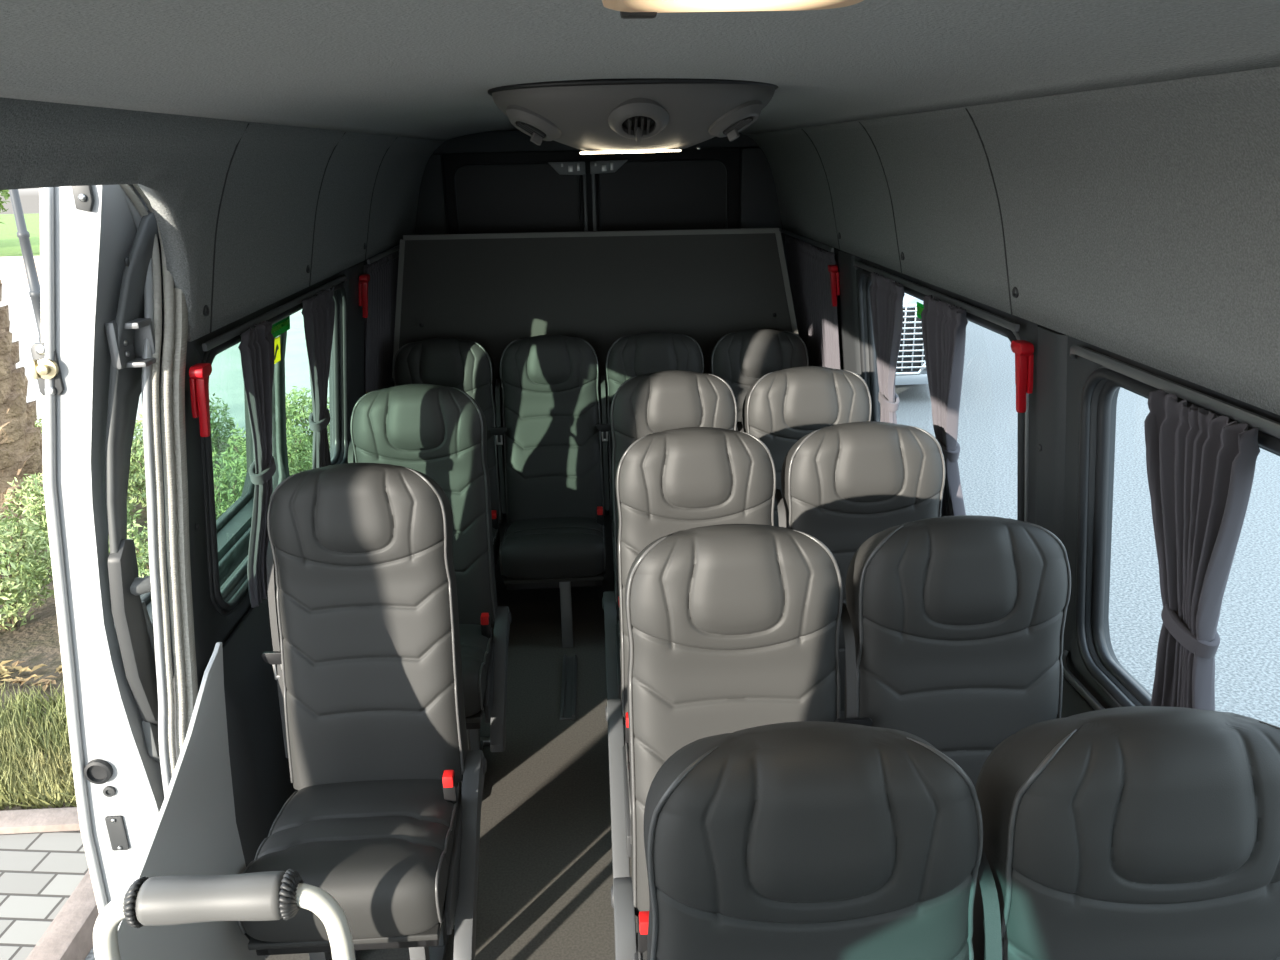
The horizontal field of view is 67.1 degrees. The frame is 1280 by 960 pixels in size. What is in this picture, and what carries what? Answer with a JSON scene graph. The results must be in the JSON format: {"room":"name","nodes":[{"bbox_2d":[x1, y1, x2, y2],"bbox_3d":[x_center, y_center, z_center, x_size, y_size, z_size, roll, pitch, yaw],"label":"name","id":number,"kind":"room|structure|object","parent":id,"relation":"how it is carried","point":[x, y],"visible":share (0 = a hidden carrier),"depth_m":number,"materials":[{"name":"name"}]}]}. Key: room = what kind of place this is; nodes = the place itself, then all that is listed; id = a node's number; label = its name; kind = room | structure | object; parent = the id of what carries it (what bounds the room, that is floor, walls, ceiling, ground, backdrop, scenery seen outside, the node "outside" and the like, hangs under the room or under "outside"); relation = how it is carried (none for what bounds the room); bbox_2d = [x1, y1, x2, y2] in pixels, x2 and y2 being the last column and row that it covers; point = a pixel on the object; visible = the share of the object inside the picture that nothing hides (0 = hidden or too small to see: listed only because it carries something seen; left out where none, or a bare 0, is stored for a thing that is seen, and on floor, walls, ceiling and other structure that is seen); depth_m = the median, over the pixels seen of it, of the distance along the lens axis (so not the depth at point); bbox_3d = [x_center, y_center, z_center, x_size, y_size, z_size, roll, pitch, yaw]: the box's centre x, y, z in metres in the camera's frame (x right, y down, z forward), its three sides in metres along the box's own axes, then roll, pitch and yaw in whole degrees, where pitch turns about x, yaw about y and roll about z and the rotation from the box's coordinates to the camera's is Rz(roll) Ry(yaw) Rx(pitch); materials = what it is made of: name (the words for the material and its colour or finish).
{"room":"vehicle interior","nodes":[
{"label":"vehicle interior","id":0,"kind":"room"},
{"bbox_2d":[159,245,396,760],"bbox_3d":[-1.078,-0.002,3.598,0.122,1.705,3.120,-2,19,-2],"label":"wall","id":1,"kind":"structure","parent":0,"point":[211,627],"depth_m":2.23,"materials":[{"name":"grey plastic"}]},
{"bbox_2d":[120,184,197,796],"bbox_3d":[-0.954,0.662,1.349,0.135,2.282,2.027,-2,19,-2],"label":"seal","id":2,"kind":"object","parent":1,"relation":"attached to","point":[175,329],"visible":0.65,"depth_m":2.05,"materials":[{"name":"grey rubber"}]},
{"bbox_2d":[30,184,289,912],"bbox_3d":[-1.141,0.281,2.678,0.360,2.260,1.281,-2,19,-2],"label":"sliding door","id":3,"kind":"structure","parent":1,"relation":"in","point":[87,364],"depth_m":2.00,"materials":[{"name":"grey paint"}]},
{"bbox_2d":[189,363,211,436],"bbox_3d":[-0.948,-0.171,2.091,0.045,0.160,0.059,-2,19,-2],"label":"hammer","id":4,"kind":"object","parent":1,"relation":"attached to","point":[199,373],"visible":1,"depth_m":2.08,"materials":[{"name":"red plastic"}]},
{"bbox_2d":[0,97,443,341],"bbox_3d":[-0.873,-0.400,1.626,0.230,0.472,6.623,-2,19,-2],"label":"lining","id":5,"kind":"object","parent":1,"relation":"attached to","point":[264,238],"visible":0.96,"depth_m":2.16,"materials":[{"name":"grey fabric"}]},
{"bbox_2d":[210,123,248,332],"bbox_3d":[-0.867,-0.529,2.065,0.210,0.437,0.042,8,21,25],"label":"seam","id":6,"kind":"structure","parent":5,"relation":"attached to","point":[248,123],"depth_m":2.09,"materials":[{"name":"grey"}]},
{"bbox_2d":[309,132,345,286],"bbox_3d":[-0.907,-0.787,2.832,0.210,0.437,0.042,8,21,25],"label":"seam","id":7,"kind":"structure","parent":5,"relation":"attached to","point":[345,132],"depth_m":2.86,"materials":[{"name":"grey"}]},
{"bbox_2d":[365,138,396,259],"bbox_3d":[-0.946,-1.032,3.561,0.210,0.437,0.042,8,21,25],"label":"seam","id":8,"kind":"structure","parent":5,"relation":"attached to","point":[396,138],"depth_m":3.59,"materials":[{"name":"grey"}]},
{"bbox_2d":[204,575,297,866],"bbox_3d":[-1.065,0.322,3.692,0.014,0.710,2.910,-2,19,-2],"label":"side wall panel","id":9,"kind":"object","parent":1,"relation":"attached to","point":[259,764],"depth_m":2.50,"materials":[{"name":"grey plastic"}]},
{"bbox_2d":[199,275,348,615],"bbox_3d":[-1.040,-0.182,2.862,0.130,0.699,1.358,-2,19,-2],"label":"window","id":10,"kind":"structure","parent":1,"relation":"in","point":[218,596],"depth_m":2.48,"materials":[{"name":"grey"}]},
{"bbox_2d":[238,320,275,607],"bbox_3d":[-0.969,-0.042,2.467,0.096,0.699,0.242,-1,19,2],"label":"curtain","id":11,"kind":"object","parent":10,"relation":"hanging from","point":[256,347],"visible":0.87,"depth_m":2.46,"materials":[{"name":"grey fabric"}]},
{"bbox_2d":[274,336,280,363],"bbox_3d":[-1.056,-0.374,2.796,0.008,0.071,0.087,-2,19,-2],"label":"window sticker","id":12,"kind":"object","parent":10,"relation":"attached to","point":[277,357],"visible":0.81,"depth_m":2.81,"materials":[{"name":"yellow"}]},
{"bbox_2d":[271,316,289,337],"bbox_3d":[-1.053,-0.450,2.817,0.006,0.052,0.205,-2,19,-2],"label":"window sticker","id":13,"kind":"object","parent":10,"relation":"attached to","point":[282,326],"visible":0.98,"depth_m":2.83,"materials":[{"name":"green"}]},
{"bbox_2d":[301,286,334,468],"bbox_3d":[-1.000,-0.242,3.062,0.102,0.699,0.344,-2,19,-2],"label":"curtain","id":14,"kind":"object","parent":10,"relation":"hanging from","point":[318,312],"visible":0.77,"depth_m":2.97,"materials":[{"name":"grey fabric"}]},
{"bbox_2d":[344,262,363,462],"bbox_3d":[-1.060,-0.065,3.768,0.078,1.515,0.280,-2,19,-2],"label":"trim","id":15,"kind":"structure","parent":1,"relation":"attached to","point":[355,320],"depth_m":3.58,"materials":[{"name":"grey plastic"}]},
{"bbox_2d":[359,274,369,317],"bbox_3d":[-1.028,-0.686,3.602,0.045,0.160,0.059,-2,19,-2],"label":"hammer","id":16,"kind":"object","parent":1,"relation":"attached to","point":[364,279],"visible":1,"depth_m":3.59,"materials":[{"name":"red plastic"}]},
{"bbox_2d":[367,244,399,263],"bbox_3d":[-1.071,-0.990,4.178,0.029,0.037,1.048,-2,19,-2],"label":"rail","id":17,"kind":"object","parent":1,"relation":"attached to","point":[387,252],"visible":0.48,"depth_m":3.92,"materials":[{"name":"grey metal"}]},
{"bbox_2d":[364,250,398,393],"bbox_3d":[-1.092,-0.634,4.229,0.085,0.699,0.960,-2,19,-2],"label":"curtain","id":18,"kind":"object","parent":17,"relation":"hanging from","point":[379,327],"visible":0.47,"depth_m":4.00,"materials":[{"name":"grey fabric"}]},
{"bbox_2d":[414,130,785,248],"bbox_3d":[-0.198,-0.737,4.913,1.860,1.980,0.070,-2,19,-2],"label":"trim","id":19,"kind":"structure","parent":1,"relation":"attached to","point":[758,199],"depth_m":4.63,"materials":[{"name":"grey plastic"}]},
{"bbox_2d":[264,515,637,959],"bbox_3d":[-0.008,1.263,2.231,1.980,0.060,6.620,-2,19,-2],"label":"floor","id":20,"kind":"structure","parent":0,"point":[545,875],"depth_m":2.96,"materials":[{"name":"plastic"}]},
{"bbox_2d":[238,463,486,959],"bbox_3d":[-0.640,0.610,2.209,0.519,1.215,0.673,-2,19,-2],"label":"passenger seat","id":21,"kind":"object","parent":20,"relation":"on","point":[367,669],"visible":0.98,"depth_m":2.24,"materials":[{"name":"grey leather"}]},
{"bbox_2d":[241,779,459,949],"bbox_3d":[-0.627,0.826,2.154,0.408,0.172,0.427,-2,19,-2],"label":"cushion","id":22,"kind":"object","parent":21,"relation":"on","point":[387,851],"depth_m":2.04,"materials":[{"name":"grey leather"}]},
{"bbox_2d":[348,384,511,789],"bbox_3d":[-0.680,0.350,2.982,0.519,1.215,0.673,-2,19,-2],"label":"passenger seat","id":23,"kind":"object","parent":20,"relation":"on","point":[439,432],"visible":0.43,"depth_m":3.00,"materials":[{"name":"grey leather"}]},
{"bbox_2d":[459,624,491,722],"bbox_3d":[-0.666,0.566,2.926,0.408,0.172,0.427,-2,19,-2],"label":"cushion","id":24,"kind":"object","parent":23,"relation":"on","point":[475,639],"depth_m":2.85,"materials":[{"name":"grey leather"}]},
{"bbox_2d":[390,338,502,567],"bbox_3d":[-0.823,0.065,3.962,0.475,1.215,0.702,-2,19,-2],"label":"passenger seat","id":25,"kind":"object","parent":20,"relation":"on","point":[464,365],"visible":0.3,"depth_m":3.98,"materials":[{"name":"grey leather"}]},
{"bbox_2d":[492,528,499,565],"bbox_3d":[-0.790,0.276,3.917,0.408,0.172,0.427,-2,19,-2],"label":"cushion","id":26,"kind":"object","parent":25,"relation":"on","point":[496,536],"depth_m":3.96,"materials":[{"name":"grey leather"}]},
{"bbox_2d":[490,335,605,647],"bbox_3d":[-0.383,0.049,3.980,0.475,1.215,0.702,-2,19,-2],"label":"passenger seat","id":27,"kind":"object","parent":20,"relation":"on","point":[554,537],"visible":1,"depth_m":4.03,"materials":[{"name":"grey leather"}]},
{"bbox_2d":[501,517,605,583],"bbox_3d":[-0.349,0.261,3.936,0.408,0.172,0.427,-2,19,-2],"label":"cushion","id":28,"kind":"object","parent":27,"relation":"on","point":[534,550],"depth_m":3.76,"materials":[{"name":"grey leather"}]},
{"bbox_2d":[560,654,576,719],"bbox_3d":[-0.265,0.766,3.601,0.057,0.016,0.445,-2,19,-2],"label":"floor track","id":29,"kind":"object","parent":20,"relation":"on","point":[569,667],"visible":1,"depth_m":3.58,"materials":[{"name":"grey metal"}]},
{"bbox_2d":[392,228,798,513],"bbox_3d":[-0.181,-0.466,4.338,1.843,1.274,0.030,-2,19,-2],"label":"board","id":30,"kind":"object","parent":20,"relation":"on","point":[493,291],"visible":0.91,"depth_m":4.20,"materials":[{"name":"grey plastic"}]},
{"bbox_2d":[596,332,703,572],"bbox_3d":[0.058,0.034,3.998,0.475,1.215,0.702,-2,19,-2],"label":"passenger seat","id":31,"kind":"object","parent":20,"relation":"on","point":[630,356],"visible":0.25,"depth_m":4.01,"materials":[{"name":"grey leather"}]},
{"bbox_2d":[602,370,736,699],"bbox_3d":[0.108,0.296,3.093,0.465,1.215,0.672,-2,19,-2],"label":"passenger seat","id":32,"kind":"object","parent":20,"relation":"on","point":[643,405],"visible":0.35,"depth_m":3.09,"materials":[{"name":"grey leather"}]},
{"bbox_2d":[605,427,775,879],"bbox_3d":[0.142,0.515,2.443,0.465,1.215,0.672,-2,19,-2],"label":"passenger seat","id":33,"kind":"object","parent":20,"relation":"on","point":[667,482],"visible":0.37,"depth_m":2.45,"materials":[{"name":"grey leather"}]},
{"bbox_2d":[627,743,629,812],"bbox_3d":[0.174,0.731,2.388,0.408,0.172,0.427,-2,19,-2],"label":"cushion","id":34,"kind":"object","parent":33,"relation":"on","point":[628,759],"depth_m":2.34,"materials":[{"name":"grey leather"}]},
{"bbox_2d":[611,524,842,959],"bbox_3d":[0.177,0.734,1.792,0.465,1.215,0.672,-2,19,-2],"label":"passenger seat","id":35,"kind":"object","parent":20,"relation":"on","point":[732,628],"visible":0.59,"depth_m":1.82,"materials":[{"name":"grey leather"}]},
{"bbox_2d":[704,329,807,430],"bbox_3d":[0.499,0.019,4.016,0.475,1.215,0.702,-2,19,-2],"label":"passenger seat","id":36,"kind":"object","parent":20,"relation":"on","point":[741,358],"visible":0.31,"depth_m":4.02,"materials":[{"name":"grey leather"}]},
{"bbox_2d":[737,366,871,526],"bbox_3d":[0.546,0.281,3.111,0.473,1.215,0.677,-2,19,-2],"label":"passenger seat","id":37,"kind":"object","parent":20,"relation":"on","point":[784,406],"visible":0.25,"depth_m":3.11,"materials":[{"name":"grey leather"}]},
{"bbox_2d":[643,721,982,959],"bbox_3d":[0.211,0.953,1.142,0.465,1.215,0.672,-2,19,-2],"label":"passenger seat","id":38,"kind":"object","parent":20,"relation":"on","point":[801,840],"visible":1,"depth_m":1.15,"materials":[{"name":"grey leather"}]},
{"bbox_2d":[775,421,944,717],"bbox_3d":[0.580,0.500,2.461,0.473,1.215,0.677,-2,19,-2],"label":"passenger seat","id":39,"kind":"object","parent":20,"relation":"on","point":[843,485],"visible":0.28,"depth_m":2.47,"materials":[{"name":"grey leather"}]},
{"bbox_2d":[835,515,1070,786],"bbox_3d":[0.615,0.719,1.811,0.473,1.215,0.677,-2,19,-2],"label":"passenger seat","id":40,"kind":"object","parent":20,"relation":"on","point":[953,626],"visible":0.54,"depth_m":1.84,"materials":[{"name":"grey leather"}]},
{"bbox_2d":[972,706,1279,959],"bbox_3d":[0.649,0.938,1.161,0.473,1.215,0.677,-2,19,-2],"label":"passenger seat","id":41,"kind":"object","parent":20,"relation":"on","point":[1131,832],"visible":0.98,"depth_m":1.17,"materials":[{"name":"grey leather"}]},
{"bbox_2d":[503,129,608,518],"bbox_3d":[-0.192,-0.721,5.029,1.980,2.115,0.040,-2,19,-2],"label":"wall","id":42,"kind":"structure","parent":0,"point":[587,158],"depth_m":4.77,"materials":[{"name":"grey"}]},
{"bbox_2d":[440,151,587,516],"bbox_3d":[-0.636,-0.684,4.934,0.782,1.885,0.130,-2,19,-2],"label":"door","id":43,"kind":"structure","parent":42,"relation":"in","point":[515,192],"depth_m":4.71,"materials":[{"name":"black plastic"}]},
{"bbox_2d":[590,148,740,513],"bbox_3d":[0.198,-0.713,4.968,0.846,1.885,0.130,-2,19,-2],"label":"door","id":44,"kind":"structure","parent":42,"relation":"in","point":[686,189],"depth_m":4.74,"materials":[{"name":"black plastic"}]},
{"bbox_2d":[0,0,1279,140],"bbox_3d":[-0.048,-0.668,1.579,1.460,0.104,6.622,-2,19,-2],"label":"ceiling","id":45,"kind":"structure","parent":0,"point":[421,69],"depth_m":1.18,"materials":[{"name":"grey fabric"}]},
{"bbox_2d":[488,78,778,153],"bbox_3d":[-0.014,-0.786,2.112,0.635,0.134,0.601,-2,19,-2],"label":"air duct","id":46,"kind":"object","parent":45,"relation":"attached to","point":[630,115],"visible":0.96,"depth_m":1.90,"materials":[{"name":"grey plastic"}]},
{"bbox_2d":[506,105,561,144],"bbox_3d":[-0.214,-0.731,1.974,0.118,0.088,0.121,-2,19,-2],"label":"vent","id":47,"kind":"object","parent":46,"relation":"attached to","point":[541,125],"depth_m":1.93,"materials":[{"name":"grey plastic"}]},
{"bbox_2d":[582,149,680,153],"bbox_3d":[-0.018,-0.695,2.042,0.210,0.004,0.010,-2,19,-2],"label":"strip light","id":48,"kind":"object","parent":46,"relation":"attached to","point":[596,150],"depth_m":2.04,"materials":[{"name":"white plastic"}]},
{"bbox_2d":[608,98,668,142],"bbox_3d":[-0.003,-0.711,1.901,0.120,0.090,0.113,-2,19,-2],"label":"vent","id":49,"kind":"object","parent":46,"relation":"attached to","point":[629,119],"depth_m":1.88,"materials":[{"name":"grey plastic"}]},
{"bbox_2d":[708,100,762,140],"bbox_3d":[0.193,-0.741,1.979,0.118,0.088,0.121,-2,19,-2],"label":"vent","id":50,"kind":"object","parent":46,"relation":"attached to","point":[733,118],"depth_m":1.94,"materials":[{"name":"grey plastic"}]},
{"bbox_2d":[602,0,863,18],"bbox_3d":[0.075,-0.373,0.724,0.244,0.027,0.184,-2,19,-2],"label":"recessed light","id":51,"kind":"object","parent":45,"relation":"in","point":[629,9],"visible":1,"depth_m":0.77,"materials":[{"name":"beige plastic"}]},
{"bbox_2d":[620,11,656,18],"bbox_3d":[-0.001,-0.390,0.795,0.030,0.017,0.018,-2,19,-2],"label":"switch","id":52,"kind":"object","parent":51,"relation":"attached to","point":[624,14],"depth_m":0.79,"materials":[{"name":"grey plastic"}]},
{"bbox_2d":[786,230,1279,708],"bbox_3d":[0.944,0.488,2.021,0.122,1.705,6.621,-2,19,-2],"label":"wall","id":53,"kind":"structure","parent":0,"point":[1079,369],"depth_m":2.02,"materials":[{"name":"grey plastic"}]},
{"bbox_2d":[781,229,833,265],"bbox_3d":[0.790,-0.745,4.380,0.131,0.703,1.088,-2,19,-2],"label":"window","id":54,"kind":"structure","parent":53,"relation":"in","point":[791,236],"depth_m":4.22,"materials":[{"name":"grey plastic"}]},
{"bbox_2d":[785,235,840,369],"bbox_3d":[0.764,-0.699,4.304,0.090,0.699,0.939,-2,19,-2],"label":"curtain","id":55,"kind":"object","parent":54,"relation":"hanging from","point":[816,317],"visible":0.7,"depth_m":4.18,"materials":[{"name":"grey fabric"}]},
{"bbox_2d":[828,265,839,306],"bbox_3d":[0.757,-0.758,3.765,0.045,0.160,0.059,-2,19,-2],"label":"hammer","id":56,"kind":"object","parent":53,"relation":"attached to","point":[833,269],"visible":1,"depth_m":3.75,"materials":[{"name":"red plastic"}]},
{"bbox_2d":[838,250,860,375],"bbox_3d":[0.819,-0.139,3.869,0.078,1.515,0.230,-2,19,-2],"label":"trim","id":57,"kind":"structure","parent":53,"relation":"attached to","point":[847,272],"depth_m":3.66,"materials":[{"name":"grey"}]},
{"bbox_2d":[854,261,1028,521],"bbox_3d":[0.868,-0.245,2.915,0.130,0.689,1.430,-2,19,-2],"label":"window","id":58,"kind":"structure","parent":53,"relation":"in","point":[1023,418],"depth_m":2.47,"materials":[{"name":"grey plastic"}]},
{"bbox_2d":[869,272,904,423],"bbox_3d":[0.806,-0.301,3.126,0.103,0.699,0.327,-2,19,-2],"label":"curtain","id":59,"kind":"object","parent":58,"relation":"hanging from","point":[887,295],"visible":0.74,"depth_m":3.08,"materials":[{"name":"grey fabric"}]},
{"bbox_2d":[917,302,923,318],"bbox_3d":[0.866,-0.500,2.908,0.006,0.048,0.196,-2,19,-2],"label":"window sticker","id":60,"kind":"object","parent":58,"relation":"attached to","point":[920,307],"visible":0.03,"depth_m":2.97,"materials":[{"name":"green"}]},
{"bbox_2d":[921,295,967,516],"bbox_3d":[0.832,-0.137,2.638,0.101,0.699,0.291,-2,19,-2],"label":"curtain","id":61,"kind":"object","parent":58,"relation":"hanging from","point":[944,325],"visible":0.84,"depth_m":2.60,"materials":[{"name":"grey fabric"}]},
{"bbox_2d":[748,66,1279,414],"bbox_3d":[0.787,-0.459,1.694,0.230,0.474,6.624,-2,19,-2],"label":"lining","id":62,"kind":"object","parent":53,"relation":"attached to","point":[1141,222],"visible":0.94,"depth_m":1.69,"materials":[{"name":"grey fabric"}]},
{"bbox_2d":[802,129,839,249],"bbox_3d":[0.659,-1.069,3.570,0.210,0.437,0.042,-12,22,-30],"label":"seam","id":63,"kind":"structure","parent":62,"relation":"attached to","point":[802,129],"depth_m":3.60,"materials":[{"name":"grey"}]},
{"bbox_2d":[859,122,901,272],"bbox_3d":[0.698,-0.824,2.841,0.210,0.437,0.042,-12,22,-30],"label":"seam","id":64,"kind":"structure","parent":62,"relation":"attached to","point":[859,122],"depth_m":2.87,"materials":[{"name":"grey"}]},
{"bbox_2d":[965,108,1011,314],"bbox_3d":[0.738,-0.566,2.074,0.210,0.437,0.042,-12,22,-30],"label":"seam","id":65,"kind":"structure","parent":62,"relation":"attached to","point":[965,108],"depth_m":2.10,"materials":[{"name":"grey"}]},
{"bbox_2d":[1012,287,1018,297],"bbox_3d":[0.829,-0.414,2.128,0.005,0.026,0.026,-2,19,-2],"label":"button","id":66,"kind":"object","parent":62,"relation":"attached to","point":[1014,295],"visible":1,"depth_m":2.13,"materials":[{"name":"grey plastic"}]},
{"bbox_2d":[1011,340,1033,412],"bbox_3d":[0.841,-0.226,2.123,0.045,0.160,0.059,-2,19,-2],"label":"hammer","id":67,"kind":"object","parent":53,"relation":"attached to","point":[1023,350],"visible":1,"depth_m":2.11,"materials":[{"name":"red plastic"}]},
{"bbox_2d":[1035,325,1067,544],"bbox_3d":[0.904,0.403,2.259,0.078,1.515,0.130,-2,19,-2],"label":"trim","id":68,"kind":"structure","parent":53,"relation":"attached to","point":[1051,350],"depth_m":2.07,"materials":[{"name":"grey plastic"}]},
{"bbox_2d":[1061,675,1094,717],"bbox_3d":[0.903,0.540,2.924,0.014,0.710,4.700,-2,19,-2],"label":"baseboard","id":69,"kind":"structure","parent":53,"relation":"attached to","point":[1073,703],"depth_m":2.08,"materials":[{"name":"grey plastic"}]},
{"bbox_2d":[1062,345,1279,709],"bbox_3d":[0.953,0.307,1.323,0.130,0.728,1.513,-2,19,-2],"label":"window","id":70,"kind":"structure","parent":53,"relation":"in","point":[1268,442],"depth_m":1.92,"materials":[{"name":"grey plastic"}]},
{"bbox_2d":[1144,390,1259,710],"bbox_3d":[0.888,0.218,1.581,0.102,0.699,0.252,-2,19,-2],"label":"curtain","id":71,"kind":"object","parent":70,"relation":"hanging from","point":[1200,464],"visible":0.73,"depth_m":1.52,"materials":[{"name":"grey fabric"}]},
{"bbox_3d":[-0.749,1.759,1.435,0.500,0.340,1.430,-2,19,-2],"label":"step","id":72,"kind":"structure","parent":0,"visible":0},
{"bbox_2d":[118,642,264,959],"bbox_3d":[-0.862,1.036,1.915,0.010,1.327,0.514,1,19,6],"label":"panel","id":73,"kind":"object","parent":72,"relation":"on","point":[195,831],"visible":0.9,"depth_m":1.88,"materials":[{"name":"grey plastic"}]},
{"bbox_2d":[93,869,355,959],"bbox_3d":[-0.624,1.176,1.631,0.435,1.233,0.080,-2,19,-2],"label":"grab rail","id":74,"kind":"object","parent":72,"relation":"attached to","point":[269,895],"visible":1,"depth_m":1.43,"materials":[{"name":"white metal"}]},
{"label":"outside","id":75,"kind":"structure","parent":0,"visible":0},
{"bbox_2d":[0,214,39,256],"bbox_3d":[-33.043,-9.779,39.544,57.940,0.300,35.600,-2,19,-2],"label":"lawn","id":76,"kind":"structure","parent":75,"point":[9,241],"depth_m":38.85,"materials":[{"name":"green plant"}]},
{"bbox_2d":[0,190,10,223],"bbox_3d":[-20.484,-8.864,27.612,4.209,5.217,4.304,15,24,39],"label":"tree","id":77,"kind":"object","parent":76,"relation":"on","point":[4,193],"visible":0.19,"depth_m":28.24,"materials":[{"name":"green plant"}]},
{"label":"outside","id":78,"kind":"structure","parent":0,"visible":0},
{"bbox_2d":[0,256,39,283],"bbox_3d":[-15.843,-4.992,23.048,23.600,0.620,0.300,-2,19,-2],"label":"wall","id":79,"kind":"structure","parent":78,"point":[12,268],"depth_m":22.95,"materials":[{"name":"paint"}]},
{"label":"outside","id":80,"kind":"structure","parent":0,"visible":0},
{"bbox_2d":[85,321,1279,959],"bbox_3d":[13.195,-3.408,18.038,31.930,0.150,85.000,-2,19,-2],"label":"road","id":81,"kind":"structure","parent":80,"point":[1247,657],"depth_m":7.28,"materials":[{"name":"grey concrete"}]},
{"bbox_2d":[26,870,98,959],"bbox_3d":[-2.089,1.666,3.620,0.126,0.170,0.590,-2,19,-2],"label":"kerb stone","id":82,"kind":"object","parent":81,"relation":"on","point":[69,936],"visible":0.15,"depth_m":3.51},
{"bbox_2d":[895,293,927,384],"bbox_3d":[2.324,-2.619,13.098,2.173,1.949,5.455,-2,19,-2],"label":"parked car","id":83,"kind":"object","parent":81,"relation":"on","point":[911,364],"visible":0.09,"depth_m":10.72,"materials":[{"name":"silver metal"}]},
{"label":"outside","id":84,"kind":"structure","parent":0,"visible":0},
{"bbox_2d":[0,283,329,440],"bbox_3d":[-31.771,-1.660,15.510,57.940,0.245,14.400,-2,19,-2],"label":"path","id":85,"kind":"structure","parent":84,"point":[226,380],"depth_m":13.37,"materials":[{"name":"stone"}]},
{"bbox_2d":[9,189,40,341],"bbox_3d":[-9.491,-4.575,14.544,0.440,5.000,0.440,-2,19,-2],"label":"lamp post","id":86,"kind":"object","parent":85,"relation":"on","point":[23,234],"visible":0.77,"depth_m":14.88,"materials":[{"name":"grey metal"}]},
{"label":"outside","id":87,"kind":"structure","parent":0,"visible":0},
{"bbox_2d":[0,831,88,959],"bbox_3d":[-4.928,6.234,-9.540,6.940,0.250,28.460,-2,19,-2],"label":"pavement","id":88,"kind":"structure","parent":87,"point":[39,872],"depth_m":3.75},
{"bbox_2d":[0,807,79,834],"bbox_3d":[-2.490,1.506,4.105,0.590,0.180,0.120,-2,19,-2],"label":"kerb stone","id":89,"kind":"object","parent":88,"relation":"on","point":[51,820],"visible":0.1,"depth_m":4.05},
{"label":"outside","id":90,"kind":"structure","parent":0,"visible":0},
{"bbox_2d":[0,435,329,810],"bbox_3d":[-5.797,0.704,6.903,6.940,0.240,6.000,-2,19,-2],"label":"plants","id":91,"kind":"object","parent":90,"point":[36,642],"depth_m":5.61,"materials":[{"name":"green plant"}]},
{"bbox_2d":[0,279,47,540],"bbox_3d":[-5.115,-1.919,6.848,5.567,4.778,5.537,3,19,11],"label":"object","id":92,"kind":"object","parent":91,"relation":"on","point":[20,440],"visible":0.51,"depth_m":7.26,"materials":[{"name":"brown soil"}]},
{"bbox_2d":[0,510,54,631],"bbox_3d":[-3.833,0.537,5.705,0.854,0.807,0.896,3,19,12],"label":"shrub","id":93,"kind":"object","parent":91,"relation":"on","point":[18,561],"visible":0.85,"depth_m":5.70,"materials":[{"name":"green plant"}]},
{"bbox_2d":[0,660,63,690],"bbox_3d":[-3.766,1.074,5.206,2.925,0.042,0.365,-2,19,-2],"label":"fallen leaves","id":94,"kind":"object","parent":91,"relation":"on","point":[3,671],"visible":0.18,"depth_m":5.23,"materials":[{"name":"brown plant"}]},
{"bbox_2d":[0,679,76,809],"bbox_3d":[-3.923,1.261,4.514,3.530,0.160,1.147,-2,19,-2],"label":"grass","id":95,"kind":"structure","parent":91,"relation":"on","point":[49,770],"depth_m":4.46,"materials":[{"name":"green plant"}]},
{"bbox_2d":[1,473,142,558],"bbox_3d":[-3.949,0.221,6.758,0.856,0.733,0.774,14,24,38],"label":"shrub","id":96,"kind":"object","parent":91,"relation":"on","point":[30,510],"visible":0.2,"depth_m":6.56,"materials":[{"name":"green plant"}]},
{"bbox_2d":[108,520,149,577],"bbox_3d":[-2.834,0.539,5.784,0.733,0.709,0.796,-15,23,-35],"label":"shrub","id":97,"kind":"object","parent":91,"relation":"on","point":[143,558],"visible":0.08,"depth_m":5.66,"materials":[{"name":"green plant"}]},
{"bbox_2d":[127,413,146,510],"bbox_3d":[-3.929,-0.143,7.694,0.919,0.827,0.876,4,19,15],"label":"shrub","id":98,"kind":"object","parent":91,"relation":"on","point":[138,477],"visible":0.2,"depth_m":7.51,"materials":[{"name":"green plant"}]},
{"bbox_2d":[139,393,234,459],"bbox_3d":[-4.046,-0.414,8.636,0.764,0.739,0.829,3,19,11],"label":"shrub","id":99,"kind":"object","parent":91,"relation":"on","point":[215,433],"visible":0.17,"depth_m":8.67,"materials":[{"name":"green plant"}]},
{"bbox_2d":[212,448,246,519],"bbox_3d":[-2.889,0.152,6.771,0.865,0.817,0.907,-12,21,-29],"label":"shrub","id":100,"kind":"object","parent":91,"relation":"on","point":[223,494],"visible":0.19,"depth_m":6.61,"materials":[{"name":"green plant"}]},
{"bbox_2d":[216,423,312,490],"bbox_3d":[-2.936,-0.121,7.714,0.818,0.729,0.754,-14,22,-33],"label":"shrub","id":101,"kind":"object","parent":91,"relation":"on","point":[293,459],"visible":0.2,"depth_m":7.67,"materials":[{"name":"green plant"}]},
{"bbox_2d":[285,386,329,469],"bbox_3d":[-2.961,-0.443,8.651,0.869,0.743,0.782,-2,19,-3],"label":"shrub","id":102,"kind":"object","parent":91,"relation":"on","point":[291,413],"visible":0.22,"depth_m":8.53,"materials":[{"name":"green plant"}]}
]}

